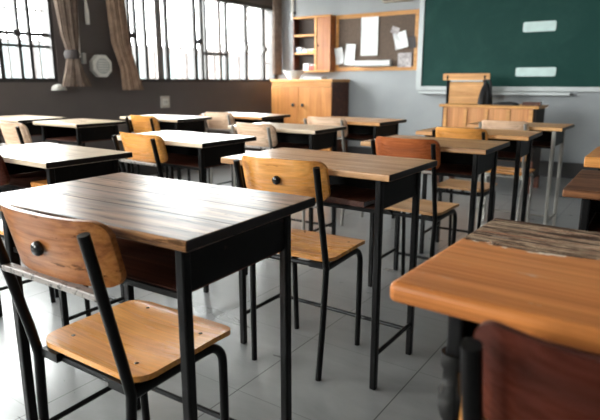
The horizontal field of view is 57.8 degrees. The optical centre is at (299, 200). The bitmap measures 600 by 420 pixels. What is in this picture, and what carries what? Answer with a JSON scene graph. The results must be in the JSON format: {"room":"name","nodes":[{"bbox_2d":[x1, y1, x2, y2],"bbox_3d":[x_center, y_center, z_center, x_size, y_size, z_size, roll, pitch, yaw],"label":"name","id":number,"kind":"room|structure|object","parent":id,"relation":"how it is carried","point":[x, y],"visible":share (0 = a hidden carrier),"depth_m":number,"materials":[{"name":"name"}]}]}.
{"room":"classroom","nodes":[
{"label":"classroom","id":0,"kind":"room"},
{"bbox_2d":[0,0,277,187],"bbox_3d":[-3.068,-1.240,4.019,0.200,2.750,9.450,8,15,33],"label":"wall","id":1,"kind":"structure","parent":0,"point":[105,99],"depth_m":5.51,"materials":[{"name":"brown paint"}]},
{"bbox_2d":[0,0,57,81],"bbox_3d":[-3.020,-1.624,3.975,0.154,1.500,2.470,8,15,33],"label":"window","id":2,"kind":"structure","parent":1,"relation":"in","point":[48,34],"depth_m":4.87,"materials":[{"name":"clear glass"}]},
{"bbox_2d":[51,84,66,90],"bbox_3d":[-2.239,-1.056,5.054,0.065,0.055,0.157,8,15,33],"label":"crumpled cloth","id":3,"kind":"object","parent":1,"relation":"attached to","point":[56,87],"visible":0.95,"depth_m":5.02,"materials":[{"name":"white fabric"}]},
{"bbox_2d":[81,53,111,76],"bbox_3d":[-1.993,-1.335,5.351,0.082,0.226,0.296,8,15,33],"label":"ventilation fan","id":4,"kind":"object","parent":1,"relation":"attached to","point":[100,65],"visible":1,"depth_m":5.34,"materials":[{"name":"white plastic"}]},
{"bbox_2d":[96,58,109,73],"bbox_3d":[-1.942,-1.332,5.368,0.008,0.149,0.149,8,15,33],"label":"grille","id":5,"kind":"object","parent":4,"relation":"attached to","point":[102,64],"depth_m":5.36,"materials":[{"name":"grey plastic"}]},
{"bbox_2d":[0,148,262,191],"bbox_3d":[-2.984,0.059,4.236,0.015,0.120,9.435,8,15,33],"label":"baseboard","id":6,"kind":"structure","parent":1,"relation":"attached to","point":[144,169],"depth_m":6.06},
{"bbox_2d":[160,96,169,107],"bbox_3d":[-1.523,-1.121,6.157,0.019,0.130,0.130,8,15,33],"label":"wall socket","id":7,"kind":"object","parent":1,"relation":"attached to","point":[165,100],"visible":1,"depth_m":6.15,"materials":[{"name":"beige plastic"}]},
{"bbox_2d":[125,0,275,81],"bbox_3d":[-1.164,-1.982,6.671,0.154,1.040,2.660,8,15,33],"label":"window","id":8,"kind":"structure","parent":1,"relation":"in","point":[203,24],"depth_m":6.56,"materials":[{"name":"clear glass"}]},
{"bbox_2d":[170,0,267,78],"bbox_3d":[-0.980,-2.065,7.052,0.017,1.040,1.810,8,15,33],"label":"security grille","id":9,"kind":"object","parent":8,"relation":"attached to","point":[172,27],"depth_m":6.82,"materials":[{"name":"metal"}]},
{"bbox_3d":[-2.841,-2.455,3.748,0.027,0.028,9.100,8,15,33],"label":"curtain rod","id":10,"kind":"object","parent":1,"relation":"attached to","visible":0},
{"bbox_2d":[54,0,90,86],"bbox_3d":[-2.115,-1.872,4.962,0.144,1.620,0.332,8,15,33],"label":"curtain","id":11,"kind":"object","parent":10,"relation":"hanging from","point":[66,10],"visible":1,"depth_m":5.01,"materials":[{"name":"brown fabric"}]},
{"bbox_2d":[84,0,89,24],"bbox_3d":[-2.030,-2.207,5.088,0.042,1.060,0.044,8,15,33],"label":"pull cord","id":12,"kind":"object","parent":10,"relation":"hanging from","point":[86,10],"visible":1,"depth_m":5.17,"materials":[{"name":"white plastic"}]},
{"bbox_2d":[106,0,143,89],"bbox_3d":[-1.788,-1.956,5.436,0.141,1.660,0.412,8,15,33],"label":"curtain","id":13,"kind":"object","parent":10,"relation":"hanging from","point":[116,10],"visible":1,"depth_m":5.46,"materials":[{"name":"brown fabric"}]},
{"bbox_2d":[272,0,281,74],"bbox_3d":[-0.315,-2.507,7.526,0.105,1.480,0.184,8,15,33],"label":"curtain","id":14,"kind":"object","parent":10,"relation":"hanging from","point":[276,4],"visible":1,"depth_m":7.53,"materials":[{"name":"brown fabric"}]},
{"bbox_2d":[0,164,580,419],"bbox_3d":[0.315,0.630,2.058,8.400,0.060,9.850,8,15,33],"label":"floor","id":15,"kind":"structure","parent":0,"point":[407,385],"depth_m":2.17,"materials":[{"name":"grey tile"}]},
{"bbox_2d":[0,122,31,190],"bbox_3d":[-1.687,-0.130,3.557,0.312,0.781,0.412,9,15,35],"label":"chair","id":16,"kind":"object","parent":15,"relation":"on","point":[13,133],"visible":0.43,"depth_m":3.31,"materials":[{"name":"brown wood"}]},
{"bbox_2d":[0,115,67,192],"bbox_3d":[-2.201,-0.296,4.382,0.620,0.750,0.400,8,15,33],"label":"school desk","id":17,"kind":"object","parent":15,"relation":"on","point":[34,130],"visible":0.28,"depth_m":4.16,"materials":[{"name":"black paint"}]},
{"bbox_2d":[0,154,90,316],"bbox_3d":[-1.159,0.148,2.295,0.326,0.781,0.412,8,15,33],"label":"chair","id":18,"kind":"object","parent":15,"relation":"on","point":[4,175],"visible":0.1,"depth_m":2.17,"materials":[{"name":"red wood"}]},
{"bbox_2d":[0,142,132,326],"bbox_3d":[-1.044,0.160,2.312,0.640,0.748,0.370,9,15,34],"label":"school desk","id":19,"kind":"object","parent":15,"relation":"on","point":[53,162],"visible":0.67,"depth_m":2.14,"materials":[{"name":"black paint"}]},
{"bbox_2d":[8,171,46,187],"bbox_3d":[-1.047,-0.081,2.255,0.520,0.008,0.263,9,15,34],"label":"shelf","id":20,"kind":"object","parent":19,"relation":"attached to","point":[18,179],"depth_m":2.30,"materials":[{"name":"brown wood"}]},
{"bbox_2d":[31,179,47,187],"bbox_3d":[-0.920,-0.068,2.107,0.110,0.030,0.190,7,14,31],"label":"seat","id":21,"kind":"object","parent":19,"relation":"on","point":[41,182],"visible":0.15,"depth_m":2.04,"materials":[{"name":"orange wood"}]},
{"bbox_2d":[33,118,125,172],"bbox_3d":[-1.569,-0.202,3.953,0.520,0.750,0.400,8,15,33],"label":"school desk","id":22,"kind":"object","parent":15,"relation":"on","point":[80,131],"visible":0.52,"depth_m":3.83,"materials":[{"name":"black paint"}]},
{"bbox_2d":[47,136,111,142],"bbox_3d":[-1.571,-0.444,3.896,0.400,0.008,0.293,8,15,33],"label":"shelf","id":23,"kind":"object","parent":22,"relation":"attached to","point":[64,139],"depth_m":3.80,"materials":[{"name":"brown wood"}]},
{"bbox_2d":[0,201,229,419],"bbox_3d":[-0.411,0.370,1.282,0.354,0.781,0.412,8,15,33],"label":"chair","id":24,"kind":"object","parent":15,"relation":"on","point":[133,346],"visible":0.96,"depth_m":1.16,"materials":[{"name":"orange wood"}]},
{"bbox_2d":[112,132,167,177],"bbox_3d":[-0.692,0.023,2.865,0.326,0.781,0.412,9,15,36],"label":"chair","id":25,"kind":"object","parent":15,"relation":"on","point":[145,149],"visible":0.44,"depth_m":2.63,"materials":[{"name":"orange wood"}]},
{"bbox_2d":[0,172,314,419],"bbox_3d":[-0.369,0.361,1.377,0.686,0.758,0.436,8,15,32],"label":"school desk","id":26,"kind":"object","parent":15,"relation":"on","point":[176,238],"visible":0.78,"depth_m":1.21,"materials":[{"name":"brown wood"}]},
{"bbox_2d":[116,237,280,291],"bbox_3d":[-0.371,0.115,1.318,0.566,0.008,0.329,8,15,32],"label":"shelf","id":27,"kind":"object","parent":26,"relation":"attached to","point":[148,267],"depth_m":1.17,"materials":[{"name":"black metal"}]},
{"bbox_2d":[125,115,189,180],"bbox_3d":[-1.088,-0.287,4.272,0.290,0.781,0.412,8,15,33],"label":"chair","id":28,"kind":"object","parent":15,"relation":"on","point":[141,124],"visible":0.41,"depth_m":4.06,"materials":[{"name":"orange wood"}]},
{"bbox_2d":[120,114,211,182],"bbox_3d":[-1.082,-0.313,4.461,0.654,0.750,0.380,8,15,33],"label":"school desk","id":29,"kind":"object","parent":15,"relation":"on","point":[166,122],"visible":0.34,"depth_m":4.30,"materials":[{"name":"black paint"}]},
{"bbox_2d":[112,130,256,292],"bbox_3d":[-0.604,0.029,2.905,0.653,0.750,0.396,8,15,33],"label":"school desk","id":30,"kind":"object","parent":15,"relation":"on","point":[199,151],"visible":0.42,"depth_m":2.71,"materials":[{"name":"black paint"}]},
{"bbox_2d":[164,153,225,167],"bbox_3d":[-0.607,-0.214,2.848,0.533,0.008,0.289,8,15,33],"label":"shelf","id":31,"kind":"object","parent":30,"relation":"attached to","point":[178,160],"depth_m":2.74,"materials":[{"name":"brown wood"}]},
{"bbox_2d":[201,112,256,186],"bbox_3d":[-0.581,-0.374,4.667,0.301,0.781,0.412,8,15,33],"label":"chair","id":32,"kind":"object","parent":15,"relation":"on","point":[220,121],"visible":0.48,"depth_m":4.46,"materials":[{"name":"brown wood"}]},
{"bbox_2d":[200,112,290,186],"bbox_3d":[-0.470,-0.371,4.721,0.674,0.752,0.403,8,15,33],"label":"school desk","id":33,"kind":"object","parent":15,"relation":"on","point":[238,117],"visible":0.31,"depth_m":4.61,"materials":[{"name":"black paint"}]},
{"bbox_2d":[231,122,304,229],"bbox_3d":[-0.185,-0.117,3.502,0.312,0.781,0.412,9,15,36],"label":"chair","id":34,"kind":"object","parent":15,"relation":"on","point":[266,135],"visible":0.38,"depth_m":3.27,"materials":[{"name":"brown wood"}]},
{"bbox_2d":[228,122,345,234],"bbox_3d":[-0.086,-0.111,3.541,0.664,0.750,0.374,8,15,33],"label":"school desk","id":35,"kind":"object","parent":15,"relation":"on","point":[300,136],"visible":0.39,"depth_m":3.41,"materials":[{"name":"black paint"}]},
{"bbox_2d":[262,142,332,149],"bbox_3d":[-0.088,-0.353,3.484,0.544,0.008,0.267,8,15,33],"label":"shelf","id":36,"kind":"object","parent":35,"relation":"attached to","point":[300,145],"depth_m":3.41,"materials":[{"name":"brown wood"}]},
{"bbox_2d":[233,155,364,380],"bbox_3d":[0.018,0.208,2.019,0.336,0.781,0.412,7,14,31],"label":"chair","id":37,"kind":"object","parent":15,"relation":"on","point":[324,251],"visible":0.73,"depth_m":1.87,"materials":[{"name":"orange wood"}]},
{"bbox_2d":[270,79,349,152],"bbox_3d":[0.119,-1.110,7.374,0.984,1.055,0.477,8,15,33],"label":"base cabinet","id":38,"kind":"object","parent":15,"relation":"on","point":[300,99],"visible":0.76,"depth_m":7.12,"materials":[{"name":"brown wood"}]},
{"bbox_2d":[283,71,303,78],"bbox_3d":[-0.085,-1.681,7.260,0.280,0.110,0.280,8,15,33],"label":"bowl","id":39,"kind":"object","parent":38,"relation":"on","point":[290,74],"visible":0.92,"depth_m":7.17,"materials":[{"name":"white ceramic"}]},
{"bbox_2d":[304,77,326,78],"bbox_3d":[0.204,-1.600,7.075,0.260,0.030,0.180,7,14,29],"label":"book","id":40,"kind":"object","parent":38,"relation":"on","point":[304,77],"visible":0.73,"depth_m":7.00,"materials":[{"name":"white paper"}]},
{"bbox_2d":[221,147,436,389],"bbox_3d":[0.099,0.213,2.062,0.690,0.752,0.390,9,15,34],"label":"school desk","id":41,"kind":"object","parent":15,"relation":"on","point":[394,180],"visible":0.7,"depth_m":1.91,"materials":[{"name":"brown wood"},{"name":"black painted steel"}]},
{"bbox_2d":[324,187,374,207],"bbox_3d":[0.203,-0.015,1.877,0.170,0.018,0.200,10,16,38],"label":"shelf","id":42,"kind":"object","parent":41,"relation":"on","point":[354,196],"visible":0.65,"depth_m":1.83,"materials":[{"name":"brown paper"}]},
{"bbox_2d":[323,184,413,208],"bbox_3d":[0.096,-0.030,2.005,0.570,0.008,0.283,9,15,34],"label":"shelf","id":43,"kind":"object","parent":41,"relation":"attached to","point":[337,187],"depth_m":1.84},
{"bbox_2d":[304,116,363,225],"bbox_3d":[0.271,-0.243,4.073,0.326,0.781,0.412,8,15,33],"label":"chair","id":44,"kind":"object","parent":15,"relation":"on","point":[330,121],"visible":0.35,"depth_m":3.83,"materials":[{"name":"brown wood"}]},
{"bbox_2d":[302,116,405,218],"bbox_3d":[0.399,-0.238,4.113,0.650,0.753,0.430,9,15,34],"label":"school desk","id":45,"kind":"object","parent":15,"relation":"on","point":[359,128],"visible":0.44,"depth_m":3.94,"materials":[{"name":"brown wood"},{"name":"black painted steel"}]},
{"bbox_2d":[345,133,372,139],"bbox_3d":[0.397,-0.482,4.055,0.530,0.008,0.323,9,15,34],"label":"shelf","id":46,"kind":"object","parent":45,"relation":"attached to","point":[351,136],"depth_m":4.00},
{"bbox_2d":[370,136,458,275],"bbox_3d":[0.565,0.070,2.651,0.312,0.781,0.412,9,15,34],"label":"chair","id":47,"kind":"object","parent":15,"relation":"on","point":[429,149],"visible":0.61,"depth_m":2.49,"materials":[{"name":"red wood"}]},
{"bbox_2d":[361,135,509,286],"bbox_3d":[0.651,0.077,2.700,0.600,0.745,0.399,8,15,33],"label":"school desk","id":48,"kind":"object","parent":15,"relation":"on","point":[461,158],"visible":0.5,"depth_m":2.61,"materials":[{"name":"brown wood"},{"name":"black painted steel"}]},
{"bbox_2d":[430,163,491,175],"bbox_3d":[0.649,-0.163,2.643,0.480,0.008,0.292,8,15,33],"label":"shelf","id":49,"kind":"object","parent":48,"relation":"attached to","point":[445,169],"depth_m":2.53,"materials":[{"name":"brown wood"}]},
{"bbox_2d":[432,127,496,255],"bbox_3d":[0.961,-0.047,3.180,0.290,0.781,0.412,8,15,33],"label":"chair","id":50,"kind":"object","parent":15,"relation":"on","point":[483,187],"visible":0.49,"depth_m":3.03,"materials":[{"name":"orange wood"}]},
{"bbox_2d":[443,73,490,177],"bbox_3d":[1.899,-0.857,6.095,0.500,1.110,0.476,8,15,33],"label":"chair","id":51,"kind":"object","parent":15,"relation":"on","point":[463,87],"visible":0.54,"depth_m":5.85,"materials":[{"name":"brown wood"}]},
{"bbox_2d":[416,127,542,253],"bbox_3d":[1.035,-0.040,3.226,0.622,0.746,0.379,8,15,33],"label":"school desk","id":52,"kind":"object","parent":15,"relation":"on","point":[520,141],"visible":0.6,"depth_m":3.13,"materials":[{"name":"brown wood"},{"name":"black painted steel"}]},
{"bbox_2d":[498,151,526,157],"bbox_3d":[1.032,-0.280,3.169,0.502,0.008,0.272,8,15,33],"label":"shelf","id":53,"kind":"object","parent":52,"relation":"attached to","point":[501,154],"depth_m":3.03,"materials":[{"name":"brown wood"}]},
{"bbox_2d":[437,103,548,193],"bbox_3d":[1.883,-0.547,5.396,0.930,0.806,0.442,8,15,33],"label":"desk","id":54,"kind":"object","parent":15,"relation":"on","point":[459,115],"visible":0.5,"depth_m":5.18,"materials":[{"name":"brown wood"}]},
{"bbox_2d":[477,79,491,104],"bbox_3d":[1.835,-1.077,5.364,0.138,0.243,0.238,8,15,33],"label":"bag","id":55,"kind":"object","parent":54,"relation":"on","point":[485,96],"visible":0.99,"depth_m":5.30,"materials":[{"name":"black fabric"}]},
{"bbox_2d":[491,102,518,104],"bbox_3d":[1.989,-0.936,5.216,0.227,0.030,0.222,-2,13,-9],"label":"folded cloth","id":56,"kind":"object","parent":54,"relation":"on","point":[497,103],"visible":0.98,"depth_m":5.17,"materials":[{"name":"grey fabric"}]},
{"bbox_2d":[522,102,541,105],"bbox_3d":[2.201,-0.922,5.154,0.160,0.030,0.140,7,14,30],"label":"book","id":57,"kind":"object","parent":54,"relation":"on","point":[523,103],"visible":0.98,"depth_m":5.09,"materials":[{"name":"brown paper"}]},
{"bbox_2d":[390,218,599,419],"bbox_3d":[0.520,0.483,0.822,0.650,0.758,0.460,9,15,36],"label":"school desk","id":58,"kind":"object","parent":15,"relation":"on","point":[541,281],"visible":0.66,"depth_m":0.75,"materials":[{"name":"orange brown wood"},{"name":"black painted steel"}]},
{"bbox_2d":[476,120,534,229],"bbox_3d":[1.405,-0.164,3.711,0.301,0.781,0.412,9,15,34],"label":"chair","id":59,"kind":"object","parent":15,"relation":"on","point":[485,124],"visible":0.47,"depth_m":3.56,"materials":[{"name":"brown wood"}]},
{"bbox_2d":[467,121,573,225],"bbox_3d":[1.489,-0.156,3.755,0.600,0.746,0.398,9,15,35],"label":"school desk","id":60,"kind":"object","parent":15,"relation":"on","point":[553,135],"visible":0.59,"depth_m":3.63,"materials":[{"name":"wood"},{"name":"grey steel"},{"name":"black metal"}]},
{"bbox_2d":[532,141,558,146],"bbox_3d":[1.487,-0.396,3.698,0.480,0.008,0.291,9,15,35],"label":"shelf","id":61,"kind":"object","parent":60,"relation":"attached to","point":[534,143],"depth_m":3.56,"materials":[{"name":"brown wood"}]},
{"bbox_2d":[460,320,599,419],"bbox_3d":[0.423,0.499,0.699,0.354,0.781,0.412,9,15,34],"label":"chair","id":62,"kind":"object","parent":15,"relation":"on","point":[507,372],"visible":1,"depth_m":0.55,"materials":[{"name":"red wood"}]},
{"bbox_2d":[562,170,599,232],"bbox_3d":[1.072,0.337,1.502,0.650,0.750,0.389,8,15,33],"label":"school desk","id":63,"kind":"object","parent":15,"relation":"on","point":[585,185],"visible":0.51,"depth_m":1.47,"materials":[{"name":"wood"},{"name":"black metal"}]},
{"bbox_2d":[588,212,599,232],"bbox_3d":[1.070,0.095,1.444,0.530,0.008,0.282,8,15,33],"label":"shelf","id":64,"kind":"object","parent":63,"relation":"attached to","point":[594,226],"depth_m":1.56,"materials":[{"name":"black"}]},
{"bbox_2d":[584,146,599,170],"bbox_3d":[1.447,0.205,2.100,0.650,0.752,0.400,8,15,33],"label":"school desk","id":65,"kind":"object","parent":15,"relation":"on","point":[592,160],"visible":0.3,"depth_m":2.04,"materials":[{"name":"orange wood"}]},
{"bbox_2d":[278,0,599,163],"bbox_3d":[3.040,-1.597,5.645,8.400,2.750,0.200,8,15,33],"label":"wall","id":66,"kind":"structure","parent":0,"point":[372,94],"depth_m":6.80,"materials":[{"name":"grey paint"}]},
{"bbox_2d":[290,0,295,19],"bbox_3d":[-0.100,-2.905,7.403,0.070,0.850,0.052,8,15,33],"label":"conduit","id":67,"kind":"object","parent":66,"relation":"attached to","point":[292,12],"visible":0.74,"depth_m":7.45,"materials":[{"name":"white plastic"}]},
{"bbox_2d":[293,14,335,71],"bbox_3d":[0.183,-2.106,7.318,0.595,0.725,0.152,8,15,33],"label":"wall shelf","id":68,"kind":"object","parent":66,"relation":"attached to","point":[316,32],"visible":0.94,"depth_m":7.25,"materials":[{"name":"brown wood"}]},
{"bbox_2d":[296,48,304,52],"bbox_3d":[0.004,-2.064,7.454,0.084,0.070,0.084,8,15,33],"label":"box","id":69,"kind":"object","parent":68,"relation":"on","point":[298,50],"visible":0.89,"depth_m":7.42,"materials":[{"name":"white cardboard"}]},
{"bbox_2d":[303,64,309,69],"bbox_3d":[0.100,-1.829,7.432,0.084,0.090,0.084,8,15,33],"label":"box","id":70,"kind":"object","parent":68,"relation":"on","point":[305,66],"visible":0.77,"depth_m":7.40,"materials":[{"name":"white cardboard"}]},
{"bbox_2d":[335,9,419,70],"bbox_3d":[0.952,-2.012,6.880,1.158,0.710,0.022,8,15,33],"label":"corkboard","id":71,"kind":"object","parent":66,"relation":"attached to","point":[348,27],"visible":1,"depth_m":6.82,"materials":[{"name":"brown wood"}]},
{"bbox_2d":[334,47,343,64],"bbox_3d":[0.520,-1.912,7.169,0.148,0.224,0.034,10,16,38],"label":"paper sheet","id":72,"kind":"object","parent":71,"relation":"attached to","point":[339,54],"visible":1,"depth_m":7.18,"materials":[{"name":"white paper"}]},
{"bbox_2d":[344,44,355,64],"bbox_3d":[0.649,-1.905,7.081,0.167,0.276,0.028,8,15,33],"label":"paper sheet","id":73,"kind":"object","parent":71,"relation":"attached to","point":[350,48],"visible":1,"depth_m":7.09,"materials":[{"name":"white paper"}]},
{"bbox_2d":[361,16,378,55],"bbox_3d":[0.880,-2.087,6.892,0.240,0.470,0.007,8,15,33],"label":"paper sheet","id":74,"kind":"object","parent":71,"relation":"attached to","point":[369,25],"visible":1,"depth_m":6.89,"materials":[{"name":"white paper"}]},
{"bbox_2d":[354,60,391,66],"bbox_3d":[0.917,-1.740,6.879,0.500,0.076,0.074,8,15,33],"label":"paper","id":75,"kind":"object","parent":71,"relation":"attached to","point":[367,63],"visible":1,"depth_m":6.85,"materials":[{"name":"white paper"}]},
{"bbox_2d":[390,26,399,34],"bbox_3d":[1.170,-2.096,6.680,0.128,0.110,0.018,8,15,33],"label":"paper sheet","id":76,"kind":"object","parent":71,"relation":"attached to","point":[394,29],"visible":1,"depth_m":6.69,"materials":[{"name":"white paper"}]},
{"bbox_2d":[393,30,407,49],"bbox_3d":[1.233,-1.968,6.658,0.206,0.229,0.028,8,15,33],"label":"paper sheet","id":77,"kind":"object","parent":71,"relation":"attached to","point":[400,40],"visible":1,"depth_m":6.66,"materials":[{"name":"white paper"}]},
{"bbox_2d":[397,53,411,66],"bbox_3d":[1.284,-1.734,6.686,0.180,0.170,0.008,8,15,33],"label":"paper sheet","id":78,"kind":"object","parent":71,"relation":"attached to","point":[404,59],"visible":1,"depth_m":6.69,"materials":[{"name":"white paper"}]},
{"bbox_2d":[408,36,415,48],"bbox_3d":[1.361,-1.922,6.586,0.112,0.152,0.017,9,16,37],"label":"paper sheet","id":79,"kind":"object","parent":71,"relation":"attached to","point":[412,40],"visible":1,"depth_m":6.59,"materials":[{"name":"grey paper"}]},
{"bbox_2d":[382,0,413,2],"bbox_3d":[1.181,-2.535,6.554,0.380,0.250,0.104,8,15,33],"label":"wall box","id":80,"kind":"object","parent":66,"relation":"attached to","point":[383,1],"visible":1,"depth_m":6.58,"materials":[{"name":"beige metal"}]},
{"bbox_2d":[347,146,597,178],"bbox_3d":[2.980,-0.319,5.835,8.000,0.170,0.015,8,15,33],"label":"baseboard","id":81,"kind":"structure","parent":66,"relation":"attached to","point":[569,170],"depth_m":5.99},
{"bbox_2d":[416,0,599,95],"bbox_3d":[2.994,-1.769,5.448,3.848,1.410,0.110,8,15,33],"label":"chalkboard","id":82,"kind":"object","parent":66,"relation":"attached to","point":[455,36],"depth_m":5.96,"materials":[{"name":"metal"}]},
{"bbox_2d":[418,91,571,95],"bbox_3d":[2.148,-1.222,6.161,1.670,0.035,0.110,8,15,33],"label":"chalk tray","id":83,"kind":"object","parent":82,"relation":"on","point":[545,93],"depth_m":5.89,"materials":[{"name":"metal"}]},
{"label":"outside","id":84,"kind":"structure","parent":0,"visible":0},
{"bbox_3d":[-12.936,-2.964,20.826,34.950,0.100,60.000,8,15,33],"label":"ground","id":85,"kind":"structure","parent":84,"visible":0},
{"bbox_2d":[1,38,45,77],"bbox_3d":[-7.799,-2.117,11.269,4.180,2.350,6.100,8,15,33],"label":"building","id":86,"kind":"structure","parent":85,"relation":"on","point":[13,52],"depth_m":10.89,"materials":[{"name":"white"}]},
{"bbox_2d":[132,45,260,78],"bbox_3d":[-4.223,-4.096,19.805,4.180,2.550,11.400,8,15,33],"label":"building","id":87,"kind":"structure","parent":85,"relation":"on","point":[237,58],"depth_m":17.31,"materials":[{"name":"white"}]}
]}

